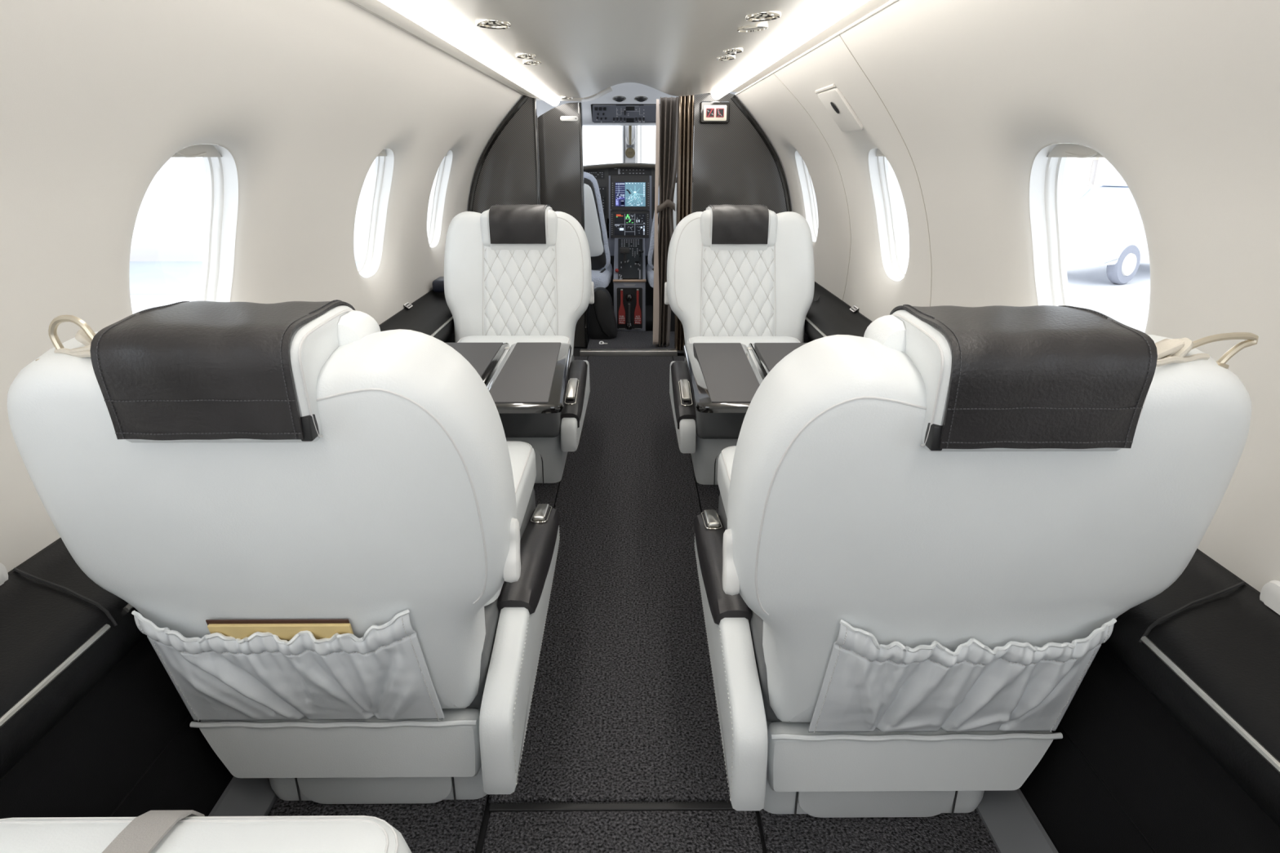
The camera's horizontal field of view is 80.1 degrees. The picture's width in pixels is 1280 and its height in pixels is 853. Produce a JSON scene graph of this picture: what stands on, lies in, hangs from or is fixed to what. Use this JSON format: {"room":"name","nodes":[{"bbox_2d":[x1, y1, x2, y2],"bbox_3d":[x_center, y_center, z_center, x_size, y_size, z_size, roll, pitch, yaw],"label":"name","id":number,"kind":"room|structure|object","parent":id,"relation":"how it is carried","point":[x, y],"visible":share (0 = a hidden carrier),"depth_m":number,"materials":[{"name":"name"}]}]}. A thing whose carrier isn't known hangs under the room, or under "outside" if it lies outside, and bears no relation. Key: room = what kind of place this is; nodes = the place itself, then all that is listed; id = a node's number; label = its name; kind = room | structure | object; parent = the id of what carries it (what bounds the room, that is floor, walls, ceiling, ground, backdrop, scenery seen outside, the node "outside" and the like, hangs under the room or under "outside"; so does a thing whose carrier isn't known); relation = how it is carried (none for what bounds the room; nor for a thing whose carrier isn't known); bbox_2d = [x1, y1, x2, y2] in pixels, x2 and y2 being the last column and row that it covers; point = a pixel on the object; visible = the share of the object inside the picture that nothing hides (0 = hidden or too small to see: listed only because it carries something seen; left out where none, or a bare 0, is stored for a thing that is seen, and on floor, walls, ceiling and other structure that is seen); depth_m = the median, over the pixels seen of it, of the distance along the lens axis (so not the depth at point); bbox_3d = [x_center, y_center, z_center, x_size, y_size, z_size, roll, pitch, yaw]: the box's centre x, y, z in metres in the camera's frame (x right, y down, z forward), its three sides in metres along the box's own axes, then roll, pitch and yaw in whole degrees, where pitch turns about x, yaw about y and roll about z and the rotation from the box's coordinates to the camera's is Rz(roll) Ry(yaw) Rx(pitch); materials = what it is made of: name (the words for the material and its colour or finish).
{"room":"aircraft cabin","nodes":[
{"label":"aircraft cabin","id":0,"kind":"room"},
{"bbox_2d":[129,261,361,294],"bbox_3d":[-32.363,-2.926,14.999,55.500,0.040,4.300,0,20,0],"label":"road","id":1,"kind":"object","parent":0,"point":[146,277],"depth_m":14.96,"materials":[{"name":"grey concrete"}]},
{"bbox_2d":[0,0,523,573],"bbox_3d":[-0.698,-0.400,1.498,0.344,0.784,4.900,0,20,0],"label":"wall","id":2,"kind":"structure","parent":0,"point":[304,96],"depth_m":1.19,"materials":[{"name":"white plastic"}]},
{"bbox_2d":[0,562,8,586],"bbox_3d":[-0.823,0.277,0.716,0.016,0.034,0.575,0,20,0],"label":"bolster","id":3,"kind":"object","parent":2,"relation":"attached to","point":[3,572],"visible":1,"depth_m":0.98,"materials":[{"name":"white leather"}]},
{"bbox_2d":[171,143,238,302],"bbox_3d":[-0.847,-0.326,1.419,0.155,0.406,0.356,0,20,0],"label":"window","id":4,"kind":"structure","parent":2,"relation":"in","point":[221,174],"depth_m":1.56,"materials":[{"name":"white plastic"}]},
{"bbox_2d":[171,144,221,157],"bbox_3d":[-0.802,-0.496,1.359,0.018,0.030,0.345,0,20,0],"label":"shade","id":5,"kind":"object","parent":4,"relation":"attached to","point":[199,150],"depth_m":1.39,"materials":[{"name":"grey fabric"}]},
{"bbox_2d":[357,148,394,278],"bbox_3d":[-0.854,-0.678,2.406,0.155,0.406,0.336,0,20,0],"label":"window","id":6,"kind":"structure","parent":2,"relation":"in","point":[384,160],"depth_m":2.55,"materials":[{"name":"glass"}]},
{"bbox_2d":[377,149,386,156],"bbox_3d":[-0.810,-0.848,2.346,0.018,0.030,0.326,0,20,0],"label":"shade","id":7,"kind":"object","parent":6,"relation":"attached to","point":[383,153],"depth_m":2.41,"materials":[{"name":"grey fabric"}]},
{"bbox_2d":[347,0,523,94],"bbox_3d":[-0.525,-0.746,1.301,0.008,0.008,4.760,0,20,0],"label":"trim","id":8,"kind":"structure","parent":2,"relation":"attached to","point":[351,1],"depth_m":1.81,"materials":[{"name":"white plastic"}]},
{"bbox_2d":[426,150,453,248],"bbox_3d":[-0.861,-0.960,3.197,0.155,0.406,0.336,0,20,0],"label":"window","id":9,"kind":"structure","parent":2,"relation":"in","point":[442,177],"depth_m":3.35,"materials":[{"name":"white glass"}]},
{"bbox_2d":[467,94,541,213],"bbox_3d":[-0.669,-0.966,3.765,0.367,1.241,0.048,0,20,0],"label":"panel","id":10,"kind":"object","parent":2,"relation":"attached to","point":[507,172],"visible":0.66,"depth_m":3.65,"materials":[{"name":"black paint"}]},
{"bbox_2d":[475,305,766,852],"bbox_3d":[-0.037,0.192,2.457,1.640,0.048,6.300,0,20,0],"label":"floor","id":11,"kind":"structure","parent":0,"point":[649,308],"depth_m":1.21,"materials":[{"name":"black carpet"}]},
{"bbox_2d":[0,289,454,818],"bbox_3d":[-0.740,0.202,1.653,0.194,0.469,4.690,0,20,0],"label":"console","id":12,"kind":"object","parent":11,"relation":"on","point":[93,723],"visible":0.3,"depth_m":0.97,"materials":[{"name":"black leather"}]},
{"bbox_2d":[404,302,413,308],"bbox_3d":[-0.834,-0.435,2.742,0.019,0.015,0.056,0,20,0],"label":"buckle","id":13,"kind":"object","parent":12,"relation":"on","point":[408,305],"visible":1,"depth_m":2.74,"materials":[{"name":"silver metal"}]},
{"bbox_2d":[432,276,444,292],"bbox_3d":[-0.778,-0.578,3.100,0.110,0.050,0.120,0,20,0],"label":"block","id":14,"kind":"object","parent":12,"relation":"on","point":[438,283],"visible":0.23,"depth_m":3.04,"materials":[{"name":"black leather"}]},
{"bbox_2d":[445,342,571,413],"bbox_3d":[-0.423,-0.139,1.970,0.502,0.022,0.610,0,20,0],"label":"folding table","id":15,"kind":"object","parent":12,"relation":"attached to","point":[531,377],"visible":0.52,"depth_m":1.94,"materials":[{"name":"black paint"}]},
{"bbox_2d":[208,776,277,816],"bbox_3d":[-0.616,0.395,1.728,0.057,0.060,4.700,0,20,0],"label":"rail","id":16,"kind":"object","parent":11,"relation":"on","point":[242,797],"visible":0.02,"depth_m":1.18,"materials":[{"name":"grey metal"}]},
{"bbox_2d":[267,355,587,852],"bbox_3d":[-0.418,0.426,1.713,0.336,0.012,4.647,0,20,0],"label":"carpet","id":17,"kind":"object","parent":11,"relation":"on","point":[444,826],"visible":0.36,"depth_m":1.19,"materials":[{"name":"black carpet"}]},
{"bbox_2d":[0,810,411,852],"bbox_3d":[-0.427,0.619,0.545,0.442,0.407,0.538,0,20,0],"label":"chair","id":18,"kind":"object","parent":17,"relation":"on","point":[153,831],"visible":1,"depth_m":0.69,"materials":[{"name":"white leather"}]},
{"bbox_2d":[6,299,559,804],"bbox_3d":[-0.437,0.138,1.293,0.557,0.812,0.880,0,20,0],"label":"chair","id":19,"kind":"object","parent":17,"relation":"on","point":[197,462],"visible":1,"depth_m":0.90,"materials":[{"name":"white leather"}]},
{"bbox_2d":[205,618,354,640],"bbox_3d":[-0.460,0.260,0.976,0.183,0.033,0.014,0,20,0],"label":"folder","id":20,"kind":"object","parent":19,"relation":"in","point":[286,629],"visible":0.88,"depth_m":0.97,"materials":[{"name":"brown paper"}]},
{"bbox_2d":[484,441,536,606],"bbox_3d":[-0.426,0.161,1.463,0.393,0.098,0.575,0,20,0],"label":"seat cushion","id":21,"kind":"object","parent":19,"relation":"on","point":[522,455],"depth_m":1.54,"materials":[{"name":"white leather"}]},
{"bbox_2d":[444,204,594,483],"bbox_3d":[-0.438,-0.308,2.557,0.540,0.803,0.869,0,20,0],"label":"chair","id":22,"kind":"object","parent":17,"relation":"on","point":[520,273],"visible":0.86,"depth_m":2.70,"materials":[{"name":"white leather"}]},
{"bbox_2d":[458,335,572,386],"bbox_3d":[-0.433,-0.189,2.444,0.393,0.098,0.575,0,20,0],"label":"seat cushion","id":23,"kind":"object","parent":22,"relation":"on","point":[512,340],"depth_m":2.61,"materials":[{"name":"white leather"}]},
{"bbox_2d":[537,102,587,346],"bbox_3d":[-0.487,-1.008,3.920,0.406,1.217,0.052,0,20,0],"label":"panel","id":24,"kind":"object","parent":11,"relation":"on","point":[561,154],"visible":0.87,"depth_m":3.80,"materials":[{"name":"black paint"}]},
{"bbox_2d":[560,115,578,120],"bbox_3d":[-0.346,-1.505,3.723,0.090,0.024,0.010,0,20,0],"label":"switch plate","id":25,"kind":"object","parent":24,"relation":"attached to","point":[562,117],"visible":1,"depth_m":3.72,"materials":[{"name":"white plastic"}]},
{"bbox_2d":[583,171,613,325],"bbox_3d":[-0.378,-1.029,4.456,0.447,0.886,0.575,0,20,0],"label":"seat","id":26,"kind":"object","parent":11,"relation":"on","point":[602,269],"visible":0.18,"depth_m":4.28,"materials":[{"name":"grey leather"}]},
{"bbox_2d":[591,262,613,288],"bbox_3d":[-0.378,-0.899,4.504,0.428,0.112,0.556,0,20,0],"label":"cushion","id":27,"kind":"object","parent":26,"relation":"on","point":[602,273],"depth_m":4.34,"materials":[{"name":"white fabric"}]},
{"bbox_2d":[488,355,729,804],"bbox_3d":[-0.040,0.123,2.562,0.428,0.012,2.850,0,20,0],"label":"carpet","id":28,"kind":"object","parent":11,"relation":"on","point":[624,708],"visible":0.76,"depth_m":1.65,"materials":[{"name":"black carpet"}]},
{"bbox_2d":[481,810,763,852],"bbox_3d":[-0.020,0.907,0.363,0.417,0.012,1.776,0,20,0],"label":"carpet","id":29,"kind":"object","parent":11,"relation":"on","point":[654,831],"visible":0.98,"depth_m":1.16,"materials":[{"name":"black carpet"}]},
{"bbox_2d":[488,801,755,814],"bbox_3d":[-0.028,0.605,1.209,0.422,0.012,0.016,0,20,0],"label":"binding","id":30,"kind":"object","parent":11,"relation":"on","point":[667,806],"visible":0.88,"depth_m":1.21,"materials":[{"name":"black fabric"}]},
{"bbox_2d":[579,348,677,358],"bbox_3d":[-0.058,-0.377,3.924,0.500,0.039,0.047,0,20,0],"label":"threshold","id":31,"kind":"object","parent":11,"relation":"on","point":[604,352],"visible":0.92,"depth_m":3.90,"materials":[{"name":"silver metal"}]},
{"bbox_2d":[613,238,646,331],"bbox_3d":[-0.061,-0.850,4.535,0.188,0.497,0.450,0,20,0],"label":"pedestal","id":32,"kind":"object","parent":11,"relation":"on","point":[629,260],"depth_m":4.38,"materials":[{"name":"grey plastic"}]},
{"bbox_2d":[583,167,655,255],"bbox_3d":[-0.030,-1.308,4.618,1.110,0.535,0.042,0,20,0],"label":"panel","id":33,"kind":"object","parent":32,"relation":"attached to","point":[603,176],"visible":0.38,"depth_m":4.57,"materials":[{"name":"grey plastic"}]},
{"bbox_2d":[583,163,655,170],"bbox_3d":[-0.066,-1.540,4.678,1.184,0.151,0.352,0,20,0],"label":"glareshield","id":34,"kind":"object","parent":33,"relation":"on","point":[608,165],"visible":0.3,"depth_m":4.50,"materials":[{"name":"grey plastic"}]},
{"bbox_2d":[610,211,648,238],"bbox_3d":[-0.062,-1.228,4.633,0.234,0.158,0.016,0,20,0],"label":"display screen","id":35,"kind":"object","parent":33,"relation":"attached to","point":[624,224],"visible":1,"depth_m":4.63,"materials":[{"name":"grey"}]},
{"bbox_2d":[611,177,649,209],"bbox_3d":[-0.058,-1.398,4.570,0.231,0.187,0.020,0,20,0],"label":"display screen","id":36,"kind":"object","parent":33,"relation":"attached to","point":[627,193],"visible":1,"depth_m":4.57,"materials":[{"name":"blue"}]},
{"bbox_2d":[626,293,632,329],"bbox_3d":[-0.062,-0.658,4.366,0.038,0.208,0.040,0,20,0],"label":"lever","id":37,"kind":"object","parent":32,"relation":"attached to","point":[628,297],"visible":1,"depth_m":4.36,"materials":[{"name":"grey metal"}]},
{"bbox_2d":[622,269,637,279],"bbox_3d":[-0.056,-0.872,4.359,0.088,0.046,0.089,0,20,0],"label":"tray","id":38,"kind":"object","parent":32,"relation":"on","point":[627,273],"depth_m":4.35,"materials":[{"name":"black plastic"}]},
{"bbox_2d":[586,330,683,353],"bbox_3d":[-0.005,-0.466,4.179,0.550,0.012,0.485,0,20,0],"label":"carpet","id":39,"kind":"object","parent":11,"relation":"on","point":[642,339],"visible":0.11,"depth_m":4.15,"materials":[{"name":"black carpet"}]},
{"bbox_2d":[587,287,617,339],"bbox_3d":[-0.208,-0.619,4.199,0.165,0.289,0.132,0,20,0],"label":"bag","id":40,"kind":"object","parent":39,"relation":"on","point":[602,321],"visible":0.94,"depth_m":4.16,"materials":[{"name":"black leather"}]},
{"bbox_2d":[653,97,678,346],"bbox_3d":[0.131,-0.999,3.839,0.128,1.215,0.067,0,20,0],"label":"curtain","id":41,"kind":"object","parent":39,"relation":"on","point":[666,123],"visible":0.87,"depth_m":3.79,"materials":[{"name":"brown fabric"}]},
{"bbox_2d":[645,177,676,331],"bbox_3d":[0.251,-1.031,4.461,0.447,0.886,0.575,0,20,0],"label":"seat","id":42,"kind":"object","parent":11,"relation":"on","point":[650,267],"visible":0.06,"depth_m":4.35,"materials":[{"name":"grey leather"}]},
{"bbox_2d":[645,263,653,288],"bbox_3d":[0.250,-0.901,4.508,0.428,0.112,0.556,0,20,0],"label":"cushion","id":43,"kind":"object","parent":42,"relation":"on","point":[650,267],"depth_m":4.39,"materials":[{"name":"white fabric"}]},
{"bbox_2d":[672,355,999,852],"bbox_3d":[0.362,0.424,1.718,0.355,0.012,4.647,0,20,0],"label":"carpet","id":44,"kind":"object","parent":11,"relation":"on","point":[962,833],"visible":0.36,"depth_m":1.16,"materials":[{"name":"black carpet"}]},
{"bbox_2d":[664,204,814,484],"bbox_3d":[0.362,-0.304,2.548,0.540,0.802,0.868,0,20,0],"label":"chair","id":45,"kind":"object","parent":44,"relation":"on","point":[744,274],"visible":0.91,"depth_m":2.69,"materials":[{"name":"white leather"}]},
{"bbox_2d":[687,336,799,380],"bbox_3d":[0.360,-0.185,2.434,0.393,0.098,0.575,0,20,0],"label":"seat cushion","id":46,"kind":"object","parent":45,"relation":"on","point":[745,340],"depth_m":2.60,"materials":[{"name":"white leather"}]},
{"bbox_2d":[693,304,1258,817],"bbox_3d":[0.386,0.147,1.268,0.567,0.812,0.881,0,20,0],"label":"chair","id":47,"kind":"object","parent":44,"relation":"on","point":[931,526],"visible":1,"depth_m":0.87,"materials":[{"name":"white leather"}]},
{"bbox_2d":[717,446,736,518],"bbox_3d":[0.368,0.170,1.439,0.393,0.098,0.575,0,20,0],"label":"seat cushion","id":48,"kind":"object","parent":47,"relation":"on","point":[726,458],"depth_m":1.59,"materials":[{"name":"white leather"}]},
{"bbox_2d":[976,788,1058,852],"bbox_3d":[0.553,0.392,1.736,0.057,0.060,4.700,0,20,0],"label":"rail","id":49,"kind":"object","parent":11,"relation":"on","point":[1011,824],"visible":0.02,"depth_m":1.14,"materials":[{"name":"grey metal"}]},
{"bbox_2d":[804,281,1279,852],"bbox_3d":[0.678,0.199,1.663,0.194,0.469,4.690,0,20,0],"label":"console","id":50,"kind":"object","parent":11,"relation":"on","point":[1170,743],"visible":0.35,"depth_m":0.93,"materials":[{"name":"black leather"}]},
{"bbox_2d":[683,342,806,413],"bbox_3d":[0.363,-0.139,1.970,0.481,0.022,0.600,0,20,0],"label":"folding table","id":51,"kind":"object","parent":50,"relation":"attached to","point":[724,377],"visible":0.5,"depth_m":1.96,"materials":[{"name":"black paint"}]},
{"bbox_2d":[849,305,858,312],"bbox_3d":[0.754,-0.414,2.682,0.019,0.015,0.056,0,20,0],"label":"buckle","id":52,"kind":"object","parent":50,"relation":"on","point":[854,308],"visible":1,"depth_m":2.68,"materials":[{"name":"silver metal"}]},
{"bbox_2d":[351,0,890,101],"bbox_3d":[-0.031,-0.785,1.365,0.995,0.076,4.900,0,20,0],"label":"ceiling","id":53,"kind":"structure","parent":0,"point":[584,48],"depth_m":1.80,"materials":[{"name":"white plastic"}]},
{"bbox_2d":[378,0,559,106],"bbox_3d":[-0.392,-0.755,1.406,0.059,0.037,4.862,0,20,0],"label":"ceiling light strip","id":54,"kind":"object","parent":53,"relation":"attached to","point":[420,11],"visible":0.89,"depth_m":1.61,"materials":[{"name":"white plastic"}]},
{"bbox_2d":[475,19,511,29],"bbox_3d":[-0.287,-0.791,1.490,0.068,0.019,0.068,0,20,0],"label":"recessed light","id":55,"kind":"object","parent":53,"relation":"in","point":[498,24],"visible":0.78,"depth_m":1.48,"materials":[{"name":"silver metal"}]},
{"bbox_2d":[515,53,535,58],"bbox_3d":[-0.295,-0.962,1.967,0.051,0.018,0.051,0,20,0],"label":"recessed light","id":56,"kind":"object","parent":53,"relation":"in","point":[523,55],"visible":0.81,"depth_m":1.95,"materials":[{"name":"silver metal"}]},
{"bbox_2d":[522,60,541,65],"bbox_3d":[-0.299,-1.012,2.108,0.051,0.018,0.051,0,20,0],"label":"recessed light","id":57,"kind":"object","parent":53,"relation":"in","point":[526,62],"visible":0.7,"depth_m":2.10,"materials":[{"name":"silver metal"}]},
{"bbox_2d":[560,96,572,98],"bbox_3d":[-0.330,-1.480,3.419,0.052,0.018,0.052,0,20,0],"label":"recessed light","id":58,"kind":"object","parent":53,"relation":"in","point":[562,97],"visible":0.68,"depth_m":3.40,"materials":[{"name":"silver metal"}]},
{"bbox_2d":[716,54,735,60],"bbox_3d":[0.235,-1.012,2.083,0.051,0.020,0.051,0,20,0],"label":"recessed light","id":59,"kind":"object","parent":53,"relation":"in","point":[725,57],"visible":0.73,"depth_m":2.07,"materials":[{"name":"silver metal"}]},
{"bbox_2d":[723,48,742,55],"bbox_3d":[0.237,-0.958,1.945,0.051,0.017,0.051,0,20,0],"label":"ceiling vent","id":60,"kind":"object","parent":53,"relation":"in","point":[733,51],"visible":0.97,"depth_m":1.93,"materials":[{"name":"silver metal"}]},
{"bbox_2d":[737,23,768,31],"bbox_3d":[0.236,-0.835,1.594,0.064,0.012,0.064,0,20,0],"label":"recessed light","id":61,"kind":"object","parent":53,"relation":"attached to","point":[757,27],"visible":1,"depth_m":1.58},
{"bbox_2d":[745,11,781,22],"bbox_3d":[0.236,-0.789,1.458,0.068,0.020,0.068,0,20,0],"label":"recessed light","id":62,"kind":"object","parent":53,"relation":"in","point":[754,17],"visible":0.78,"depth_m":1.45,"materials":[{"name":"silver metal"}]},
{"bbox_2d":[709,0,869,99],"bbox_3d":[0.371,-0.751,1.336,0.059,0.037,4.716,0,20,0],"label":"ceiling light strip","id":63,"kind":"object","parent":53,"relation":"attached to","point":[833,11],"visible":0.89,"depth_m":1.72,"materials":[{"name":"white plastic"}]},
{"bbox_2d":[605,255,653,305],"bbox_3d":[-0.059,-1.253,5.153,1.560,0.880,0.050,0,20,0],"label":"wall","id":64,"kind":"structure","parent":0,"point":[649,290],"depth_m":5.24,"materials":[{"name":"black plastic"}]},
{"bbox_2d":[537,82,737,125],"bbox_3d":[-0.053,-1.782,4.151,1.500,0.351,0.966,0,20,0],"label":"ceiling","id":65,"kind":"structure","parent":0,"point":[629,91],"depth_m":4.17,"materials":[{"name":"white plastic"}]},
{"bbox_2d":[613,95,626,102],"bbox_3d":[-0.112,-1.782,4.136,0.072,0.034,0.071,0,20,0],"label":"outlet","id":66,"kind":"object","parent":65,"relation":"attached to","point":[618,98],"visible":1,"depth_m":4.12,"materials":[{"name":"grey plastic"}]},
{"bbox_2d":[591,103,656,122],"bbox_3d":[-0.043,-1.762,4.269,0.460,0.108,0.098,0,20,0],"label":"panel","id":67,"kind":"object","parent":65,"relation":"attached to","point":[601,113],"visible":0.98,"depth_m":4.26,"materials":[{"name":"black plastic"}]},
{"bbox_2d":[621,125,637,163],"bbox_3d":[-0.067,-1.730,4.720,1.180,0.310,0.046,0,20,0],"label":"window post","id":68,"kind":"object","parent":65,"relation":"attached to","point":[624,129],"depth_m":4.70,"materials":[{"name":"white"}]},
{"bbox_2d":[625,147,635,158],"bbox_3d":[-0.060,-1.684,4.687,0.062,0.062,0.018,0,20,0],"label":"standby compass","id":69,"kind":"object","parent":68,"relation":"attached to","point":[629,152],"visible":1,"depth_m":4.68,"materials":[{"name":"gold metal"}]},
{"bbox_2d":[626,125,634,147],"bbox_3d":[-0.060,-1.783,4.653,0.055,0.148,0.032,0,20,0],"label":"bracket","id":70,"kind":"object","parent":68,"relation":"attached to","point":[629,144],"depth_m":4.66,"materials":[{"name":"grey metal"}]},
{"bbox_2d":[634,95,647,102],"bbox_3d":[0.006,-1.782,4.137,0.072,0.034,0.071,0,20,0],"label":"outlet","id":71,"kind":"object","parent":65,"relation":"attached to","point":[640,98],"visible":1,"depth_m":4.12,"materials":[{"name":"black plastic"}]},
{"bbox_2d":[130,164,1150,332],"bbox_3d":[-0.444,-18.006,57.278,240.000,0.001,280.000,0,20,0],"label":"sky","id":72,"kind":"structure","parent":0,"point":[1090,287],"depth_m":21.49,"materials":[{"name":"concrete"}]},
{"bbox_2d":[129,244,364,261],"bbox_3d":[-32.131,-3.916,17.302,56.000,0.340,0.500,0,20,0],"label":"fuselage","id":73,"kind":"structure","parent":72,"relation":"on","point":[138,252],"depth_m":17.22,"materials":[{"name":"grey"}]},
{"bbox_2d":[1062,157,1124,195],"bbox_3d":[34.615,-16.799,49.426,30.600,3.000,8.720,0,20,0],"label":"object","id":74,"kind":"object","parent":72,"relation":"on","point":[1079,173],"visible":0.1,"depth_m":45.68,"materials":[{"name":"beige"}]},
{"bbox_2d":[1062,181,1149,284],"bbox_3d":[9.773,-3.951,15.224,4.696,1.760,1.880,-10,22,-27],"label":"airplane","id":75,"kind":"object","parent":72,"relation":"on","point":[1104,225],"visible":0.37,"depth_m":14.02,"materials":[{"name":"silver metal"}]},
{"bbox_2d":[734,0,1279,592],"bbox_3d":[0.636,-0.386,1.460,0.344,0.784,4.800,0,20,0],"label":"wall","id":76,"kind":"structure","parent":0,"point":[1181,98],"depth_m":1.10,"materials":[{"name":"white plastic"}]},
{"bbox_2d":[692,93,791,213],"bbox_3d":[0.506,-0.983,3.772,0.499,1.270,0.032,0,20,0],"label":"panel","id":77,"kind":"object","parent":76,"relation":"attached to","point":[735,162],"visible":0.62,"depth_m":3.67,"materials":[{"name":"black paint"}]},
{"bbox_2d":[674,94,694,353],"bbox_3d":[0.217,-0.977,3.766,0.076,1.252,0.052,0,20,0],"label":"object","id":78,"kind":"structure","parent":77,"relation":"attached to","point":[686,104],"depth_m":3.65,"materials":[{"name":"brown metal"}]},
{"bbox_2d":[699,101,729,123],"bbox_3d":[0.350,-1.471,3.567,0.140,0.098,0.040,0,20,0],"label":"sign","id":79,"kind":"object","parent":77,"relation":"attached to","point":[710,112],"visible":1,"depth_m":3.55,"materials":[{"name":"black paint"}]},
{"bbox_2d":[795,151,818,241],"bbox_3d":[0.769,-1.038,3.416,0.155,0.406,0.344,0,20,0],"label":"window","id":80,"kind":"structure","parent":76,"relation":"in","point":[807,188],"depth_m":3.57,"materials":[{"name":"glass"}]},
{"bbox_2d":[734,0,897,95],"bbox_3d":[0.463,-0.749,1.308,0.008,0.008,4.760,0,20,0],"label":"trim","id":81,"kind":"structure","parent":76,"relation":"attached to","point":[891,2],"depth_m":1.81,"materials":[{"name":"white plastic"}]},
{"bbox_2d":[814,83,863,132],"bbox_3d":[0.579,-0.924,2.218,0.099,0.118,0.220,0,20,0],"label":"panel","id":82,"kind":"object","parent":76,"relation":"attached to","point":[831,97],"visible":1,"depth_m":2.19,"materials":[{"name":"white plastic"}]},
{"bbox_2d":[773,34,932,306],"bbox_3d":[0.612,-0.692,2.317,0.312,0.786,0.891,0,20,0],"label":"trim","id":83,"kind":"structure","parent":76,"relation":"attached to","point":[839,34],"depth_m":1.97,"materials":[{"name":"beige plastic"}]},
{"bbox_2d":[868,148,906,281],"bbox_3d":[0.778,-0.653,2.337,0.155,0.406,0.332,0,20,0],"label":"window","id":84,"kind":"structure","parent":76,"relation":"in","point":[877,162],"depth_m":2.48,"materials":[{"name":"glass"}]},
{"bbox_2d":[875,148,884,156],"bbox_3d":[0.734,-0.823,2.276,0.018,0.030,0.322,0,20,0],"label":"shade","id":85,"kind":"object","parent":84,"relation":"attached to","point":[878,153],"depth_m":2.34,"materials":[{"name":"grey fabric"}]},
{"bbox_2d":[1029,142,1104,306],"bbox_3d":[0.786,-0.297,1.339,0.155,0.406,0.368,0,20,0],"label":"window","id":86,"kind":"structure","parent":76,"relation":"in","point":[1046,176],"depth_m":1.49,"materials":[{"name":"white plastic"}]},
{"bbox_2d":[1047,143,1104,157],"bbox_3d":[0.741,-0.467,1.278,0.018,0.030,0.357,0,20,0],"label":"shade","id":87,"kind":"object","parent":86,"relation":"attached to","point":[1064,150],"depth_m":1.31,"materials":[{"name":"grey fabric"}]},
{"bbox_2d":[1259,580,1279,614],"bbox_3d":[0.774,0.283,0.699,0.016,0.034,0.515,0,20,0],"label":"bolster","id":88,"kind":"object","parent":76,"relation":"attached to","point":[1269,595],"visible":1,"depth_m":0.92,"materials":[{"name":"white leather"}]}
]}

